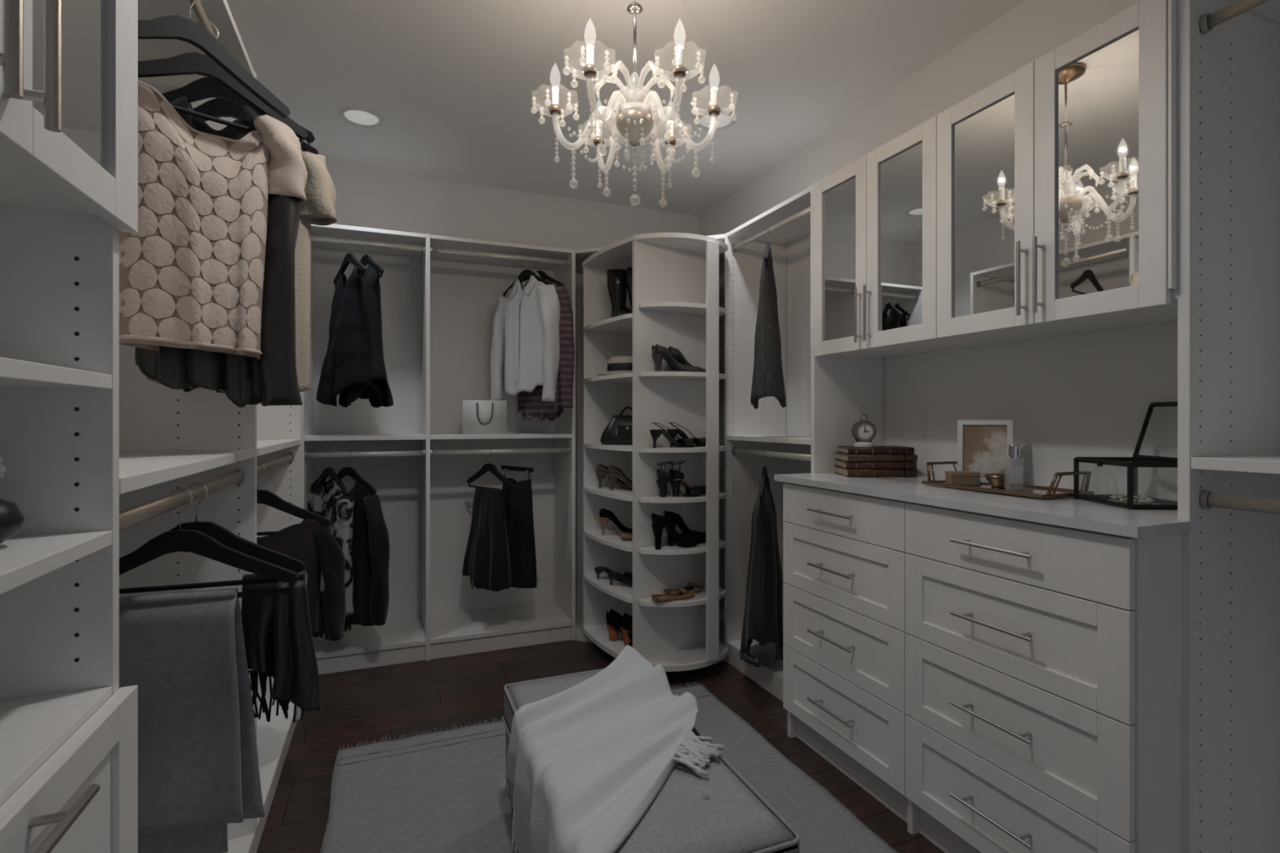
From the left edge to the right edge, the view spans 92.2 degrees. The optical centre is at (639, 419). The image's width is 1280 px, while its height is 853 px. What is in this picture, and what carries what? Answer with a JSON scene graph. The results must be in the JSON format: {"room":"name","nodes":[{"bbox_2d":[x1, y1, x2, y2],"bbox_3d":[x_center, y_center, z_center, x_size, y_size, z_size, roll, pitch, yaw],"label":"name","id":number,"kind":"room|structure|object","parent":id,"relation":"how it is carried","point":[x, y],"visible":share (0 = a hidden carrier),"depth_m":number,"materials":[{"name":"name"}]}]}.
{"room":"walk-in closet","nodes":[
{"label":"walk-in closet","id":0,"kind":"room"},
{"bbox_2d":[313,164,698,625],"bbox_3d":[-0.824,-0.073,3.636,2.720,2.560,0.060,0,0,-22],"label":"wall","id":1,"kind":"structure","parent":0,"point":[464,299],"depth_m":3.49,"materials":[{"name":"white paint"}]},
{"bbox_2d":[257,640,944,852],"bbox_3d":[0.400,1.237,1.409,4.198,0.060,5.133,0,0,-22],"label":"floor","id":2,"kind":"structure","parent":0,"point":[357,706],"depth_m":2.51,"materials":[{"name":"black wood"}]},
{"bbox_2d":[0,0,137,852],"bbox_3d":[-0.703,0.140,0.437,0.420,2.134,0.707,0,0,-22],"label":"tall cabinet","id":3,"kind":"object","parent":2,"relation":"on","point":[68,68],"visible":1,"depth_m":0.76,"materials":[{"name":"white laminate"}]},
{"bbox_2d":[0,457,24,543],"bbox_3d":[-0.736,0.089,0.678,0.084,0.109,0.084,0,0,-22],"label":"vase","id":4,"kind":"object","parent":3,"relation":"on","point":[11,518],"visible":1,"depth_m":0.69,"materials":[{"name":"black ceramic"}]},
{"bbox_2d":[0,530,111,595],"bbox_3d":[-0.724,0.153,0.426,0.352,0.019,0.663,0,0,-22],"label":"shelf","id":5,"kind":"object","parent":3,"relation":"attached to","point":[27,556],"depth_m":0.69,"materials":[{"name":"white laminate"}]},
{"bbox_2d":[0,356,111,389],"bbox_3d":[-0.724,-0.049,0.426,0.352,0.019,0.663,0,0,-22],"label":"shelf","id":6,"kind":"object","parent":3,"relation":"attached to","point":[15,374],"depth_m":0.69,"materials":[{"name":"white laminate"}]},
{"bbox_2d":[119,0,302,852],"bbox_3d":[-1.202,0.140,1.595,0.364,2.134,1.801,0,0,-22],"label":"closet","id":7,"kind":"object","parent":2,"relation":"on","point":[171,439],"visible":0.29,"depth_m":1.58,"materials":[{"name":"white laminate"}]},
{"bbox_2d":[119,448,254,494],"bbox_3d":[-1.030,0.090,1.166,0.362,0.022,0.876,0,0,-22],"label":"shelf","id":8,"kind":"object","parent":7,"relation":"attached to","point":[139,468],"depth_m":1.18,"materials":[{"name":"white laminate"}]},
{"bbox_2d":[137,0,254,77],"bbox_3d":[-1.030,-0.916,1.166,0.362,0.019,0.876,0,0,-22],"label":"shelf","id":9,"kind":"object","parent":7,"relation":"attached to","point":[218,12],"depth_m":1.44,"materials":[{"name":"white laminate"}]},
{"bbox_2d":[119,488,299,598],"bbox_3d":[-0.875,0.240,1.173,0.400,0.218,0.015,0,0,-19],"label":"clothes hanger","id":10,"kind":"object","parent":7,"relation":"hanging from","point":[195,541],"visible":0.76,"depth_m":1.18,"materials":[{"name":"black plastic"}]},
{"bbox_2d":[119,587,264,852],"bbox_3d":[-0.904,0.593,1.160,0.337,0.528,0.090,0,0,-17],"label":"trousers","id":11,"kind":"object","parent":10,"relation":"hanging from","point":[184,652],"visible":0.66,"depth_m":1.16,"materials":[{"name":"grey fabric"}]},
{"bbox_2d":[119,482,306,594],"bbox_3d":[-0.914,0.240,1.270,0.400,0.218,0.015,0,0,-19],"label":"clothes hanger","id":12,"kind":"object","parent":7,"relation":"hanging from","point":[216,531],"visible":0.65,"depth_m":1.28,"materials":[{"name":"black plastic"}]},
{"bbox_2d":[240,569,319,722],"bbox_3d":[-0.763,0.483,1.310,0.155,0.314,0.105,0,0,-20],"label":"shawl","id":13,"kind":"object","parent":12,"relation":"hanging from","point":[278,642],"visible":0.88,"depth_m":1.29,"materials":[{"name":"black fabric"}]},
{"bbox_2d":[240,581,293,674],"bbox_3d":[-0.771,0.435,1.299,0.126,0.202,0.046,0,0,-22],"label":"drape","id":14,"kind":"object","parent":13,"relation":"hanging from","point":[267,621],"depth_m":1.29,"materials":[{"name":"black fabric"}]},
{"bbox_2d":[267,587,319,684],"bbox_3d":[-0.775,0.465,1.338,0.142,0.261,0.044,0,0,-18],"label":"drape","id":15,"kind":"object","parent":13,"relation":"hanging from","point":[270,597],"depth_m":1.30,"materials":[{"name":"black fabric"}]},
{"bbox_2d":[271,573,319,711],"bbox_3d":[-0.725,0.477,1.303,0.088,0.287,0.064,0,0,-22],"label":"drape","id":16,"kind":"object","parent":13,"relation":"hanging from","point":[295,673],"depth_m":1.29,"materials":[{"name":"black fabric"}]},
{"bbox_2d":[137,0,290,118],"bbox_3d":[-0.897,-0.774,1.228,0.015,0.198,0.380,0,0,35],"label":"clothes hanger","id":17,"kind":"object","parent":7,"relation":"hanging from","point":[166,27],"visible":0.83,"depth_m":1.25,"materials":[{"name":"black plastic"}]},
{"bbox_2d":[137,21,308,146],"bbox_3d":[-0.946,-0.764,1.349,0.015,0.218,0.400,0,0,45],"label":"clothes hanger","id":18,"kind":"object","parent":7,"relation":"hanging from","point":[192,63],"visible":0.56,"depth_m":1.34,"materials":[{"name":"black plastic"}]},
{"bbox_2d":[119,80,307,359],"bbox_3d":[-0.944,-0.420,1.350,0.367,0.563,0.193,0,0,-22],"label":"blouse","id":19,"kind":"object","parent":18,"relation":"hanging from","point":[191,276],"visible":0.92,"depth_m":1.28,"materials":[{"name":"beige fabric"}]},
{"bbox_2d":[161,46,315,149],"bbox_3d":[-0.982,-0.764,1.437,0.400,0.218,0.015,0,0,-19],"label":"clothes hanger","id":20,"kind":"object","parent":7,"relation":"hanging from","point":[205,87],"visible":0.33,"depth_m":1.43,"materials":[{"name":"black plastic"}]},
{"bbox_2d":[134,96,302,407],"bbox_3d":[-0.979,-0.382,1.440,0.348,0.711,0.173,0,0,-22],"label":"blouse","id":21,"kind":"object","parent":20,"relation":"hanging from","point":[271,380],"visible":0.27,"depth_m":1.42,"materials":[{"name":"black fabric"}]},
{"bbox_2d":[226,834,254,852],"bbox_3d":[-1.030,1.114,1.166,0.362,0.022,0.876,0,0,-22],"label":"shelf","id":22,"kind":"object","parent":7,"relation":"attached to","point":[237,843],"depth_m":1.60,"materials":[{"name":"white laminate"}]},
{"bbox_2d":[193,97,319,154],"bbox_3d":[-1.019,-0.764,1.529,0.400,0.218,0.015,0,0,-19],"label":"clothes hanger","id":23,"kind":"object","parent":7,"relation":"hanging from","point":[217,107],"visible":0.16,"depth_m":1.52,"materials":[{"name":"black plastic"}]},
{"bbox_2d":[146,150,337,392],"bbox_3d":[-0.993,-0.402,1.535,0.435,0.671,0.137,0,0,-17],"label":"hanging garment","id":24,"kind":"object","parent":23,"relation":"hanging from","point":[318,209],"visible":0.09,"depth_m":1.56,"materials":[{"name":"beige fabric"}]},
{"bbox_2d":[257,697,297,831],"bbox_3d":[-1.367,1.114,2.001,0.362,0.022,0.885,0,0,-22],"label":"shelf","id":25,"kind":"object","parent":7,"relation":"attached to","point":[273,735],"depth_m":2.11,"materials":[{"name":"white laminate"}]},
{"bbox_2d":[257,439,300,456],"bbox_3d":[-1.367,0.090,2.001,0.362,0.022,0.885,0,0,-22],"label":"shelf","id":26,"kind":"object","parent":7,"relation":"attached to","point":[264,446],"depth_m":2.08,"materials":[{"name":"white laminate"}]},
{"bbox_2d":[257,462,330,535],"bbox_3d":[-1.147,0.240,1.845,0.400,0.218,0.015,0,0,-15],"label":"clothes hanger","id":27,"kind":"object","parent":7,"relation":"hanging from","point":[268,498],"visible":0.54,"depth_m":1.86,"materials":[{"name":"black plastic"}]},
{"bbox_2d":[257,518,346,641],"bbox_3d":[-1.127,0.486,1.853,0.443,0.371,0.138,0,0,-22],"label":"hanging black garment","id":28,"kind":"object","parent":27,"relation":"hanging from","point":[312,543],"visible":0.3,"depth_m":1.87,"materials":[{"name":"black fabric"}]},
{"bbox_2d":[302,223,575,675],"bbox_3d":[-1.043,0.140,3.299,1.330,2.134,0.400,0,0,-22],"label":"closet","id":29,"kind":"object","parent":2,"relation":"on","point":[427,637],"visible":0.8,"depth_m":3.20,"materials":[{"name":"white laminate"}]},
{"bbox_2d":[311,450,349,495],"bbox_3d":[-1.487,0.260,2.946,0.400,0.218,0.015,0,0,41],"label":"clothes hanger","id":30,"kind":"object","parent":29,"relation":"hanging from","point":[327,472],"visible":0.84,"depth_m":2.92,"materials":[{"name":"black wood"}]},
{"bbox_2d":[307,478,355,638],"bbox_3d":[-1.488,0.657,2.943,0.500,0.741,0.163,0,0,40],"label":"blouse","id":31,"kind":"object","parent":30,"relation":"hanging from","point":[332,504],"visible":0.33,"depth_m":2.80,"materials":[{"name":"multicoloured fabric"}]},
{"bbox_2d":[333,237,366,286],"bbox_3d":[-1.406,-0.772,2.979,0.015,0.218,0.400,0,0,-44],"label":"clothes hanger","id":32,"kind":"object","parent":29,"relation":"hanging from","point":[349,257],"visible":0.88,"depth_m":2.97,"materials":[{"name":"black plastic"}]},
{"bbox_2d":[315,266,381,407],"bbox_3d":[-1.408,-0.389,2.983,0.281,0.664,0.382,0,0,-22],"label":"dress","id":33,"kind":"object","parent":32,"relation":"hanging from","point":[345,364],"visible":0.92,"depth_m":2.88,"materials":[{"name":"black fabric"}]},
{"bbox_2d":[327,480,389,626],"bbox_3d":[-1.408,0.624,2.978,0.540,0.675,0.140,0,0,32],"label":"jacket","id":34,"kind":"object","parent":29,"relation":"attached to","point":[370,552],"visible":0.47,"depth_m":2.87,"materials":[{"name":"black fabric"}]},
{"bbox_2d":[303,433,426,440],"bbox_3d":[-1.392,0.090,3.158,0.538,0.022,0.397,0,0,-22],"label":"shelf","id":35,"kind":"object","parent":29,"relation":"attached to","point":[307,437],"depth_m":3.01,"materials":[{"name":"white laminate"}]},
{"bbox_2d":[311,223,426,257],"bbox_3d":[-1.392,-0.916,3.158,0.538,0.019,0.397,0,0,-22],"label":"shelf","id":36,"kind":"object","parent":29,"relation":"attached to","point":[331,230],"depth_m":3.07,"materials":[{"name":"white laminate"}]},
{"bbox_2d":[311,617,426,658],"bbox_3d":[-1.392,1.114,3.158,0.538,0.022,0.397,0,0,-22],"label":"shelf","id":37,"kind":"object","parent":29,"relation":"attached to","point":[403,634],"depth_m":3.07,"materials":[{"name":"white laminate"}]},
{"bbox_2d":[360,238,383,278],"bbox_3d":[-1.337,-0.772,3.007,0.015,0.218,0.400,0,0,-44],"label":"clothes hanger","id":38,"kind":"object","parent":29,"relation":"hanging from","point":[366,259],"visible":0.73,"depth_m":2.95,"materials":[{"name":"black plastic"}]},
{"bbox_2d":[338,264,393,408],"bbox_3d":[-1.336,-0.402,3.006,0.248,0.687,0.336,0,0,-22],"label":"dress","id":39,"kind":"object","parent":38,"relation":"hanging from","point":[371,282],"visible":0.6,"depth_m":2.91,"materials":[{"name":"black fabric"}]},
{"bbox_2d":[462,400,506,434],"bbox_3d":[-0.829,-0.011,3.289,0.225,0.180,0.106,0,0,-15],"label":"gift bag","id":40,"kind":"object","parent":29,"relation":"on","point":[479,416],"visible":1,"depth_m":3.25,"materials":[{"name":"white paper"}]},
{"bbox_2d":[466,448,513,492],"bbox_3d":[-0.790,0.260,3.228,0.400,0.218,0.015,0,0,42],"label":"clothes hanger","id":41,"kind":"object","parent":29,"relation":"hanging from","point":[489,467],"visible":0.99,"depth_m":3.21,"materials":[{"name":"black wood"}]},
{"bbox_2d":[462,486,511,591],"bbox_3d":[-0.804,0.639,3.242,0.168,0.556,0.370,0,0,-42],"label":"skirt","id":42,"kind":"object","parent":41,"relation":"hanging from","point":[486,561],"visible":1,"depth_m":3.17,"materials":[{"name":"black fabric"}]},
{"bbox_2d":[430,234,571,269],"bbox_3d":[-0.785,-0.916,3.404,0.732,0.019,0.397,0,0,-22],"label":"shelf","id":43,"kind":"object","parent":29,"relation":"attached to","point":[437,241],"depth_m":3.32,"materials":[{"name":"white laminate"}]},
{"bbox_2d":[430,432,571,439],"bbox_3d":[-0.785,0.090,3.404,0.732,0.022,0.397,0,0,-22],"label":"shelf","id":44,"kind":"object","parent":29,"relation":"attached to","point":[557,436],"depth_m":3.24,"materials":[{"name":"white laminate"}]},
{"bbox_2d":[430,601,571,644],"bbox_3d":[-0.785,1.114,3.404,0.732,0.022,0.397,0,0,-22],"label":"shelf","id":45,"kind":"object","parent":29,"relation":"attached to","point":[460,628],"depth_m":3.34,"materials":[{"name":"white laminate"}]},
{"bbox_2d":[501,447,533,480],"bbox_3d":[-0.655,0.236,3.283,0.270,0.170,0.022,0,0,42],"label":"clothes hanger","id":46,"kind":"object","parent":29,"relation":"hanging from","point":[506,468],"visible":0.94,"depth_m":3.28,"materials":[{"name":"black wood"}]},
{"bbox_2d":[502,477,537,588],"bbox_3d":[-0.653,0.589,3.291,0.150,0.565,0.309,0,0,-39],"label":"skirt","id":47,"kind":"object","parent":46,"relation":"hanging from","point":[518,504],"visible":0.76,"depth_m":3.20,"materials":[{"name":"black fabric"}]},
{"bbox_2d":[502,254,551,296],"bbox_3d":[-0.609,-0.772,3.302,0.400,0.218,0.015,0,0,42],"label":"clothes hanger","id":48,"kind":"object","parent":29,"relation":"hanging from","point":[526,273],"visible":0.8,"depth_m":3.29,"materials":[{"name":"black plastic"}]},
{"bbox_2d":[489,271,559,401],"bbox_3d":[-0.613,-0.445,3.307,0.156,0.712,0.536,0,0,-44],"label":"shirt","id":49,"kind":"object","parent":48,"relation":"hanging from","point":[525,350],"visible":0.97,"depth_m":3.21,"materials":[{"name":"white fabric"}]},
{"bbox_2d":[524,256,564,286],"bbox_3d":[-0.546,-0.772,3.327,0.400,0.218,0.015,0,0,42],"label":"clothes hanger","id":50,"kind":"object","parent":29,"relation":"hanging from","point":[543,275],"visible":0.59,"depth_m":3.28,"materials":[{"name":"black plastic"}]},
{"bbox_2d":[517,279,574,421],"bbox_3d":[-0.525,-0.368,3.304,0.465,0.755,0.128,0,0,43],"label":"shirt","id":51,"kind":"object","parent":50,"relation":"hanging from","point":[531,405],"visible":0.39,"depth_m":3.17,"materials":[{"name":"fabric"}]},
{"bbox_2d":[320,681,897,852],"bbox_3d":[0.102,1.200,1.244,1.486,0.012,2.830,0,0,-22],"label":"rug","id":52,"kind":"object","parent":2,"relation":"on","point":[440,792],"visible":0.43,"depth_m":1.97,"materials":[{"name":"carpet"}]},
{"bbox_2d":[502,668,800,852],"bbox_3d":[-0.051,0.995,1.538,0.435,0.398,0.931,0,0,-22],"label":"ottoman","id":53,"kind":"object","parent":52,"relation":"on","point":[721,811],"visible":0.34,"depth_m":1.26,"materials":[{"name":"fabric"}]},
{"bbox_2d":[502,644,724,852],"bbox_3d":[-0.053,0.951,1.512,0.487,0.438,0.927,0,0,-22],"label":"throw blanket","id":54,"kind":"object","parent":53,"relation":"on","point":[586,761],"visible":1,"depth_m":1.46,"materials":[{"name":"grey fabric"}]},
{"bbox_2d":[575,234,724,661],"bbox_3d":[0.124,0.141,3.470,0.960,2.133,0.953,0,0,-22],"label":"closet","id":55,"kind":"object","parent":2,"relation":"on","point":[581,255],"visible":0.17,"depth_m":3.73,"materials":[{"name":"white laminate"}]},
{"bbox_2d":[582,232,728,671],"bbox_3d":[0.079,0.151,3.126,0.572,2.001,0.694,0,0,-22],"label":"shoe rack","id":56,"kind":"object","parent":55,"relation":"on","point":[676,275],"visible":0.94,"depth_m":2.97,"materials":[{"name":"white laminate"}]},
{"bbox_2d":[583,570,632,603],"bbox_3d":[-0.060,0.845,3.135,0.321,0.020,0.526,0,0,-22],"label":"shelf","id":57,"kind":"object","parent":56,"relation":"attached to","point":[623,591],"depth_m":3.11,"materials":[{"name":"white laminate"}]},
{"bbox_2d":[583,527,632,552],"bbox_3d":[-0.060,0.607,3.135,0.321,0.020,0.526,0,0,-22],"label":"shelf","id":58,"kind":"object","parent":56,"relation":"attached to","point":[611,538],"depth_m":3.13,"materials":[{"name":"white laminate"}]},
{"bbox_2d":[583,484,632,501],"bbox_3d":[-0.060,0.371,3.135,0.321,0.020,0.526,0,0,-22],"label":"shelf","id":59,"kind":"object","parent":56,"relation":"attached to","point":[618,493],"depth_m":3.11,"materials":[{"name":"white laminate"}]},
{"bbox_2d":[583,372,632,383],"bbox_3d":[-0.060,-0.208,3.135,0.321,0.020,0.526,0,0,-22],"label":"shelf","id":60,"kind":"object","parent":56,"relation":"attached to","point":[622,378],"depth_m":3.12,"materials":[{"name":"white laminate"}]},
{"bbox_2d":[583,313,632,333],"bbox_3d":[-0.060,-0.483,3.135,0.321,0.020,0.526,0,0,-22],"label":"shelf","id":61,"kind":"object","parent":56,"relation":"attached to","point":[622,324],"depth_m":3.15,"materials":[{"name":"white laminate"}]},
{"bbox_2d":[600,406,632,444],"bbox_3d":[-0.061,0.030,3.157,0.290,0.195,0.139,0,0,4],"label":"handbag","id":62,"kind":"object","parent":56,"relation":"on","point":[619,431],"visible":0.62,"depth_m":3.11,"materials":[{"name":"black leather"}]},
{"bbox_2d":[606,269,631,317],"bbox_3d":[-0.049,-0.628,3.166,0.248,0.270,0.096,0,0,7],"label":"boot","id":63,"kind":"object","parent":56,"relation":"on","point":[615,278],"visible":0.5,"depth_m":3.14,"materials":[{"name":"black leather"}]},
{"bbox_2d":[651,513,697,550],"bbox_3d":[0.165,0.512,2.865,0.251,0.164,0.079,0,0,-29],"label":"heels","id":64,"kind":"object","parent":56,"relation":"on","point":[659,522],"visible":1,"depth_m":2.82,"materials":[{"name":"black fabric"}]},
{"bbox_2d":[651,344,697,372],"bbox_3d":[0.165,-0.280,2.865,0.251,0.123,0.079,0,0,-29],"label":"heels","id":65,"kind":"object","parent":56,"relation":"on","point":[660,353],"visible":0.92,"depth_m":2.82,"materials":[{"name":"black leather"}]},
{"bbox_2d":[656,461,702,497],"bbox_3d":[0.184,0.277,2.880,0.227,0.165,0.079,0,0,-14],"label":"heels","id":66,"kind":"object","parent":56,"relation":"on","point":[663,477],"visible":0.99,"depth_m":2.85,"materials":[{"name":"black leather"}]},
{"bbox_2d":[638,586,726,607],"bbox_3d":[0.238,0.843,2.909,0.485,0.020,0.174,0,0,-34],"label":"shelf","id":67,"kind":"object","parent":56,"relation":"attached to","point":[700,598],"depth_m":2.85,"materials":[{"name":"white laminate"}]},
{"bbox_2d":[638,538,726,555],"bbox_3d":[0.238,0.605,2.909,0.485,0.020,0.174,0,0,-34],"label":"shelf","id":68,"kind":"object","parent":56,"relation":"attached to","point":[644,548],"depth_m":2.85,"materials":[{"name":"white laminate"}]},
{"bbox_2d":[638,491,726,502],"bbox_3d":[0.238,0.370,2.909,0.485,0.020,0.174,0,0,-34],"label":"shelf","id":69,"kind":"object","parent":56,"relation":"attached to","point":[653,496],"depth_m":2.85,"materials":[{"name":"white laminate"}]},
{"bbox_2d":[638,445,726,453],"bbox_3d":[0.238,0.141,2.909,0.485,0.020,0.174,0,0,-34],"label":"shelf","id":70,"kind":"object","parent":56,"relation":"attached to","point":[642,449],"depth_m":2.85,"materials":[{"name":"white laminate"}]},
{"bbox_2d":[638,371,726,379],"bbox_3d":[0.238,-0.208,2.909,0.485,0.020,0.174,0,0,-34],"label":"shelf","id":71,"kind":"object","parent":56,"relation":"attached to","point":[642,375],"depth_m":2.85,"materials":[{"name":"white laminate"}]},
{"bbox_2d":[638,302,726,316],"bbox_3d":[0.238,-0.524,2.909,0.485,0.020,0.174,0,0,-34],"label":"shelf","id":72,"kind":"object","parent":56,"relation":"attached to","point":[664,308],"depth_m":2.87,"materials":[{"name":"white laminate"}]},
{"bbox_2d":[664,510,706,546],"bbox_3d":[0.226,0.512,2.953,0.251,0.164,0.079,0,0,-31],"label":"heels","id":73,"kind":"object","parent":56,"relation":"on","point":[674,518],"visible":0.8,"depth_m":2.91,"materials":[{"name":"black fabric"}]},
{"bbox_2d":[724,186,810,702],"bbox_3d":[0.714,0.140,2.826,0.353,2.134,0.680,0,0,-22],"label":"closet","id":74,"kind":"object","parent":2,"relation":"on","point":[749,431],"visible":0.49,"depth_m":3.08,"materials":[{"name":"white laminate"}]},
{"bbox_2d":[727,639,782,683],"bbox_3d":[0.718,1.114,2.817,0.351,0.022,0.660,0,0,-22],"label":"shelf","id":75,"kind":"object","parent":74,"relation":"attached to","point":[772,668],"depth_m":2.87,"materials":[{"name":"white laminate"}]},
{"bbox_2d":[759,449,768,500],"bbox_3d":[0.569,0.246,2.813,0.015,0.218,0.380,0,0,16],"label":"clothes hanger","id":76,"kind":"object","parent":74,"relation":"hanging from","point":[764,472],"visible":0.85,"depth_m":2.75,"materials":[{"name":"black wood"}]},
{"bbox_2d":[739,479,783,666],"bbox_3d":[0.563,0.679,2.814,0.214,0.813,0.516,0,0,21],"label":"dress","id":77,"kind":"object","parent":76,"relation":"hanging from","point":[762,621],"visible":0.93,"depth_m":2.67,"materials":[{"name":"black fabric"}]},
{"bbox_2d":[764,226,769,266],"bbox_3d":[0.579,-0.764,2.786,0.015,0.218,0.340,0,0,15],"label":"clothes hanger","id":78,"kind":"object","parent":74,"relation":"hanging from","point":[767,245],"visible":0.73,"depth_m":2.68,"materials":[{"name":"black plastic"}]},
{"bbox_2d":[750,248,786,408],"bbox_3d":[0.582,-0.400,2.785,0.151,0.706,0.338,0,0,24],"label":"dress","id":79,"kind":"object","parent":78,"relation":"hanging from","point":[767,380],"visible":1,"depth_m":2.66,"materials":[{"name":"grey fabric"}]},
{"bbox_2d":[727,186,810,244],"bbox_3d":[0.718,-0.916,2.817,0.351,0.019,0.660,0,0,-22],"label":"shelf","id":80,"kind":"object","parent":74,"relation":"attached to","point":[800,228],"depth_m":2.88,"materials":[{"name":"white laminate"}]},
{"bbox_2d":[727,435,810,444],"bbox_3d":[0.718,0.090,2.817,0.351,0.022,0.660,0,0,-22],"label":"shelf","id":81,"kind":"object","parent":74,"relation":"attached to","point":[731,439],"depth_m":2.82,"materials":[{"name":"white laminate"}]},
{"bbox_2d":[782,482,1181,852],"bbox_3d":[0.984,0.722,1.878,0.536,0.970,1.192,0,0,-22],"label":"dresser","id":82,"kind":"object","parent":2,"relation":"on","point":[997,684],"visible":0.91,"depth_m":1.54,"materials":[{"name":"white laminate"}]},
{"bbox_2d":[773,472,1191,537],"bbox_3d":[0.995,0.223,1.890,0.533,0.022,1.242,0,0,-22],"label":"countertop","id":83,"kind":"structure","parent":82,"relation":"on","point":[1068,512],"depth_m":1.54,"materials":[{"name":"stone"}]},
{"bbox_2d":[834,466,917,476],"bbox_3d":[0.887,0.197,2.334,0.252,0.029,0.174,0,0,1],"label":"book","id":84,"kind":"object","parent":83,"relation":"on","point":[839,470],"visible":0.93,"depth_m":2.25,"materials":[{"name":"brown leather"}]},
{"bbox_2d":[834,458,916,469],"bbox_3d":[0.887,0.169,2.334,0.252,0.025,0.174,0,0,4],"label":"book","id":85,"kind":"object","parent":84,"relation":"on","point":[904,465],"visible":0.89,"depth_m":2.25,"materials":[{"name":"leather"}]},
{"bbox_2d":[834,452,917,462],"bbox_3d":[0.887,0.142,2.334,0.252,0.026,0.174,0,0,0],"label":"book","id":86,"kind":"object","parent":85,"relation":"on","point":[841,456],"visible":0.88,"depth_m":2.25,"materials":[{"name":"brown leather"}]},
{"bbox_2d":[836,445,914,454],"bbox_3d":[0.887,0.116,2.334,0.238,0.025,0.164,0,0,3],"label":"book","id":87,"kind":"object","parent":86,"relation":"on","point":[876,450],"visible":1,"depth_m":2.26,"materials":[{"name":"leather"}]},
{"bbox_2d":[851,414,876,447],"bbox_3d":[0.843,0.041,2.321,0.082,0.121,0.072,0,0,2],"label":"clock","id":88,"kind":"object","parent":87,"relation":"on","point":[864,432],"visible":1,"depth_m":2.31,"materials":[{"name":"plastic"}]},
{"bbox_2d":[921,461,1094,498],"bbox_3d":[1.075,0.173,1.835,0.207,0.069,0.428,0,0,-22],"label":"tray","id":89,"kind":"object","parent":83,"relation":"on","point":[1015,489],"visible":0.8,"depth_m":1.75,"materials":[{"name":"gold mirror"}]},
{"bbox_2d":[945,471,981,485],"bbox_3d":[1.007,0.183,1.923,0.087,0.040,0.053,0,0,7],"label":"gift box","id":90,"kind":"object","parent":89,"relation":"on","point":[957,477],"visible":0.94,"depth_m":1.90,"materials":[{"name":"beige"}]},
{"bbox_2d":[957,420,1013,484],"bbox_3d":[1.104,0.102,1.973,0.155,0.200,0.064,0,0,29],"label":"picture frame","id":91,"kind":"object","parent":89,"relation":"on","point":[983,446],"visible":0.67,"depth_m":1.96,"materials":[{"name":"white plastic"}]},
{"bbox_2d":[963,425,1007,477],"bbox_3d":[1.099,0.102,1.963,0.127,0.172,0.028,0,0,29],"label":"picture","id":92,"kind":"object","parent":91,"relation":"attached to","point":[984,446],"depth_m":1.96},
{"bbox_2d":[940,481,1073,494],"bbox_3d":[1.075,0.206,1.835,0.192,0.004,0.387,0,0,-22],"label":"mirror","id":93,"kind":"object","parent":89,"relation":"on","point":[1012,488],"depth_m":1.79,"materials":[{"name":"clear glass"}]},
{"bbox_2d":[1073,401,1177,510],"bbox_3d":[1.256,0.084,1.544,0.207,0.258,0.210,0,0,3],"label":"box","id":94,"kind":"object","parent":83,"relation":"on","point":[1132,464],"visible":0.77,"depth_m":1.56,"materials":[{"name":"black metal"}]},
{"bbox_2d":[810,0,1279,852],"bbox_3d":[1.052,0.140,1.921,0.405,2.134,1.251,0,0,-22],"label":"hutch","id":95,"kind":"object","parent":2,"relation":"on","point":[1061,196],"visible":0.98,"depth_m":1.40,"materials":[{"name":"white laminate"}]},
{"bbox_2d":[1191,0,1279,852],"bbox_3d":[1.532,0.140,0.803,0.353,2.134,1.180,0,0,-22],"label":"closet","id":96,"kind":"object","parent":2,"relation":"on","point":[1268,9],"visible":1,"depth_m":1.25,"materials":[{"name":"white laminate"}]},
{"bbox_2d":[1191,453,1279,474],"bbox_3d":[1.529,0.091,0.813,0.351,0.024,1.160,0,0,-22],"label":"shelf","id":97,"kind":"object","parent":96,"relation":"attached to","point":[1262,464],"depth_m":1.23,"materials":[{"name":"white laminate"}]},
{"bbox_2d":[1226,0,1279,23],"bbox_3d":[1.529,-0.916,0.813,0.351,0.019,1.160,0,0,-22],"label":"shelf","id":98,"kind":"object","parent":96,"relation":"attached to","point":[1270,10],"depth_m":1.37,"materials":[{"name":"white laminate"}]},
{"bbox_2d":[226,0,1025,215],"bbox_3d":[0.125,-1.383,1.291,2.720,0.060,5.120,0,0,-22],"label":"ceiling","id":99,"kind":"structure","parent":0,"point":[453,84],"depth_m":2.42,"materials":[{"name":"white paint"}]},
{"bbox_2d":[338,106,383,127],"bbox_3d":[-1.244,-1.349,2.755,0.184,0.006,0.184,0,0,-22],"label":"recessed light","id":100,"kind":"object","parent":99,"relation":"in","point":[357,116],"visible":1,"depth_m":2.75,"materials":[{"name":"white plastic"}]},
{"bbox_2d":[532,0,737,196],"bbox_3d":[-0.014,-0.974,1.720,0.552,0.758,0.575,0,0,-22],"label":"chandelier","id":101,"kind":"object","parent":99,"relation":"hanging from","point":[634,124],"visible":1,"depth_m":1.70,"materials":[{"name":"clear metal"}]},
{"bbox_2d":[695,109,736,129],"bbox_3d":[0.342,-1.349,2.781,0.184,0.006,0.184,0,0,-22],"label":"cup","id":102,"kind":"object","parent":101,"relation":"attached to","point":[723,122],"visible":0.88,"depth_m":2.78,"materials":[{"name":"clear glass"}]},
{"bbox_2d":[698,0,1177,501],"bbox_3d":[1.358,-0.073,1.790,0.060,2.560,5.000,0,0,-22],"label":"wall","id":103,"kind":"structure","parent":0,"point":[1066,397],"depth_m":2.07,"materials":[{"name":"white paint"}]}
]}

